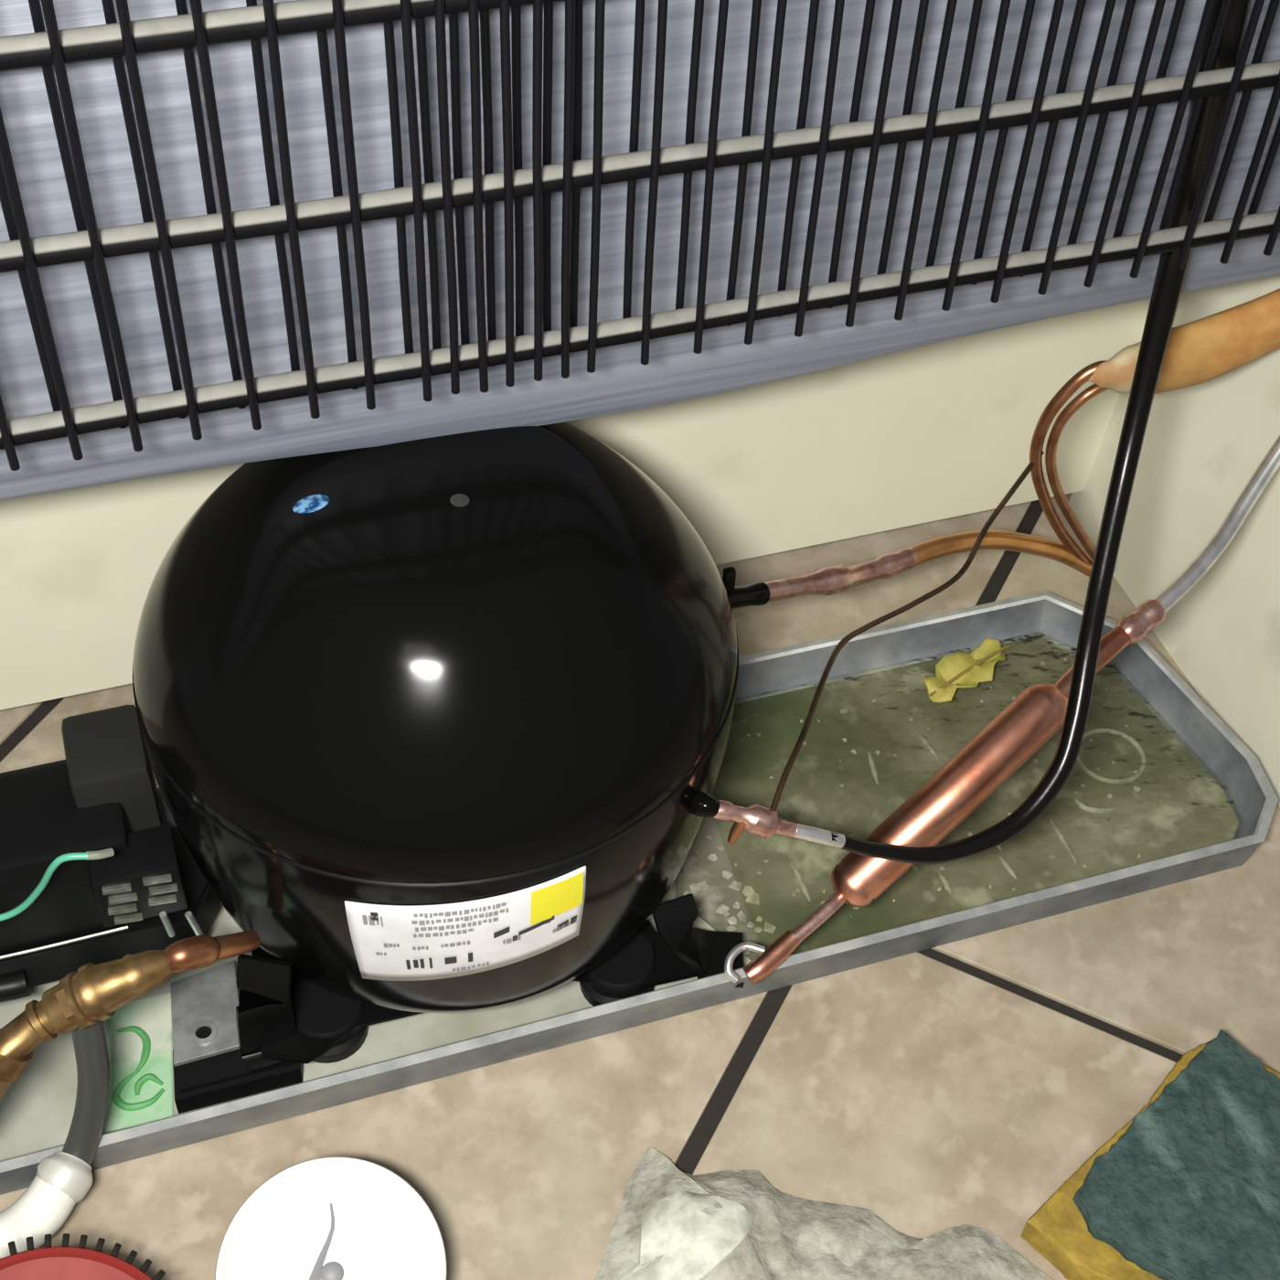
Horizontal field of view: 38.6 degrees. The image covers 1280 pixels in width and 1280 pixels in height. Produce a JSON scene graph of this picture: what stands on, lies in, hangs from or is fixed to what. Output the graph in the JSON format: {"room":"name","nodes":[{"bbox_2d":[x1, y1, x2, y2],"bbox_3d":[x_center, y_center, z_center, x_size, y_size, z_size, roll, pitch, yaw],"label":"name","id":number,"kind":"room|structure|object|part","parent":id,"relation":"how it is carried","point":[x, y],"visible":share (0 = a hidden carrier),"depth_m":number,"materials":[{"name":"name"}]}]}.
{"room":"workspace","nodes":[
{"label":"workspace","id":0,"kind":"room"},
{"bbox_2d":[0,492,1279,1279],"bbox_3d":[0.037,0.104,0.633,2.533,0.018,2.476,-12,48,-14],"label":"floor","id":1,"kind":"structure","parent":0,"point":[929,1092],"depth_m":0.59,"materials":[{"name":"beige tile"}]},
{"bbox_2d":[0,1020,110,1258],"bbox_3d":[-0.176,0.148,0.518,0.077,0.072,0.026,-34,57,-30],"label":"hose","id":2,"kind":"object","parent":1,"relation":"on","point":[63,1178],"visible":0.98,"depth_m":0.53,"materials":[{"name":"grey"}]},
{"bbox_2d":[0,1233,165,1279],"bbox_3d":[-0.156,0.203,0.483,0.085,0.046,0.079,-12,48,-14],"label":"cap","id":3,"kind":"object","parent":1,"relation":"on","point":[64,1262],"visible":1,"depth_m":0.49,"materials":[{"name":"red plastic"}]},
{"bbox_2d":[214,1156,447,1279],"bbox_3d":[-0.086,0.179,0.514,0.064,0.036,0.063,-12,48,-14],"label":"pressure gauge","id":4,"kind":"object","parent":1,"relation":"on","point":[330,1218],"visible":1,"depth_m":0.51,"materials":[{"name":"white plastic"}]},
{"bbox_2d":[0,590,1278,1194],"bbox_3d":[-0.040,0.080,0.627,0.536,0.018,0.134,-12,48,-14],"label":"drip tray","id":5,"kind":"object","parent":1,"relation":"on","point":[1159,791],"visible":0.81,"depth_m":0.65,"materials":[{"name":"metal"}]},
{"bbox_2d":[102,992,173,1133],"bbox_3d":[-0.159,0.133,0.579,0.028,0.003,0.046,-12,48,-14],"label":"card","id":6,"kind":"object","parent":5,"relation":"in","point":[139,1034],"visible":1,"depth_m":0.58,"materials":[{"name":"paper"}]},
{"bbox_2d":[0,421,770,1113],"bbox_3d":[-0.109,0.027,0.562,0.340,0.177,0.184,-12,48,-14],"label":"compressor","id":7,"kind":"object","parent":5,"relation":"on","point":[442,724],"visible":0.95,"depth_m":0.51,"materials":[{"name":"black metal"}]},
{"bbox_2d":[0,847,114,921],"bbox_3d":[-0.179,0.073,0.541,0.049,0.035,0.006,-3,46,-6],"label":"earth wire","id":8,"kind":"object","parent":7,"relation":"attached to","point":[108,852],"visible":1,"depth_m":0.53,"materials":[{"name":"green"}]},
{"bbox_2d":[0,929,260,1102],"bbox_3d":[-0.151,0.108,0.515,0.097,0.049,0.017,-20,50,-21],"label":"pipe fitting","id":9,"kind":"object","parent":7,"relation":"attached to","point":[89,995],"visible":1,"depth_m":0.50,"materials":[{"name":"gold metal"}]},
{"bbox_3d":[-0.137,0.117,0.577,0.024,0.002,0.032,-12,48,-14],"label":"washer plate","id":10,"kind":"part","parent":7,"relation":"part of","materials":[{"name":"metal"}]},
{"bbox_3d":[-0.049,0.084,0.520,0.067,0.050,0.011,-4,46,-7],"label":"label plate","id":11,"kind":"part","parent":7,"relation":"part of","materials":[{"name":"white paper"}]},
{"bbox_2d":[362,901,576,970],"bbox_3d":[-0.047,0.082,0.518,0.060,0.036,0.012,-12,48,-14],"label":"print","id":12,"kind":"object","parent":7,"relation":"attached to","point":[397,935],"depth_m":0.52,"materials":[{"name":"grey paper"}]},
{"bbox_3d":[-0.062,0.082,0.615,0.147,0.002,0.116,-12,48,-14],"label":"mounting plate","id":13,"kind":"part","parent":7,"relation":"part of","materials":[{"name":"black metal"}]},
{"bbox_2d":[713,0,1250,863],"bbox_3d":[0.113,-0.044,0.513,0.062,0.254,0.199,35,54,27],"label":"tube","id":14,"kind":"object","parent":7,"relation":"attached to","point":[755,819],"visible":0.97,"depth_m":0.57,"materials":[{"name":"black"}]},
{"bbox_2d":[769,450,1044,810],"bbox_3d":[0.081,-0.002,0.605,0.022,0.042,0.185,27,50,21],"label":"tube","id":15,"kind":"object","parent":14,"relation":"attached to","point":[1028,469],"visible":1,"depth_m":0.62,"materials":[{"name":"brown metal"}]},
{"bbox_2d":[764,288,1279,602],"bbox_3d":[0.139,-0.060,0.643,0.218,0.145,0.026,-13,48,-15],"label":"suction line","id":16,"kind":"object","parent":7,"relation":"attached to","point":[1211,346],"visible":0.87,"depth_m":0.62,"materials":[{"name":"orange metal"}]},
{"bbox_2d":[764,547,917,602],"bbox_3d":[0.068,-0.023,0.642,0.069,0.020,0.010,-20,51,-21],"label":"joint","id":17,"kind":"object","parent":16,"relation":"attached to","point":[837,579],"depth_m":0.64,"materials":[{"name":"metal"}]},
{"bbox_2d":[0,0,1279,807],"bbox_3d":[-0.042,-0.120,0.471,0.634,0.520,0.209,-12,48,-14],"label":"refrigerator","id":18,"kind":"object","parent":1,"relation":"on","point":[782,441],"visible":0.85,"depth_m":0.52,"materials":[{"name":"beige paint"}]},
{"bbox_2d":[0,0,1279,470],"bbox_3d":[-0.040,-0.129,0.428,0.580,0.170,0.012,-12,48,-14],"label":"grid","id":19,"kind":"object","parent":18,"relation":"attached to","point":[90,244],"visible":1,"depth_m":0.46,"materials":[{"name":"black metal"}]},
{"bbox_2d":[724,435,1279,983],"bbox_3d":[0.139,0.012,0.605,0.272,0.120,0.023,-30,54,-28],"label":"filter drier","id":20,"kind":"object","parent":18,"relation":"attached to","point":[1009,740],"visible":0.92,"depth_m":0.59,"materials":[{"name":"orange metal"}]},
{"bbox_2d":[594,1146,1053,1279],"bbox_3d":[0.058,0.193,0.526,0.146,0.014,0.081,12,47,8],"label":"cloth","id":21,"kind":"object","parent":1,"relation":"on","point":[670,1223],"visible":1,"depth_m":0.54,"materials":[{"name":"white fabric"}]},
{"bbox_2d":[1020,1029,1279,1279],"bbox_3d":[0.177,0.170,0.553,0.100,0.017,0.076,-34,57,-30],"label":"sponge","id":22,"kind":"object","parent":1,"relation":"on","point":[1189,1189],"visible":1,"depth_m":0.55,"materials":[{"name":"yellow plastic"}]},
{"label":"water","id":23,"kind":"object","parent":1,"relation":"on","visible":0},
{"bbox_2d":[923,638,1012,703],"bbox_3d":[0.128,0.011,0.704,0.046,0.009,0.020,-27,53,-26],"label":"leaf","id":24,"kind":"object","parent":23,"relation":"on","point":[962,669],"visible":1,"depth_m":0.70,"materials":[{"name":"yellow plant"}]}
]}

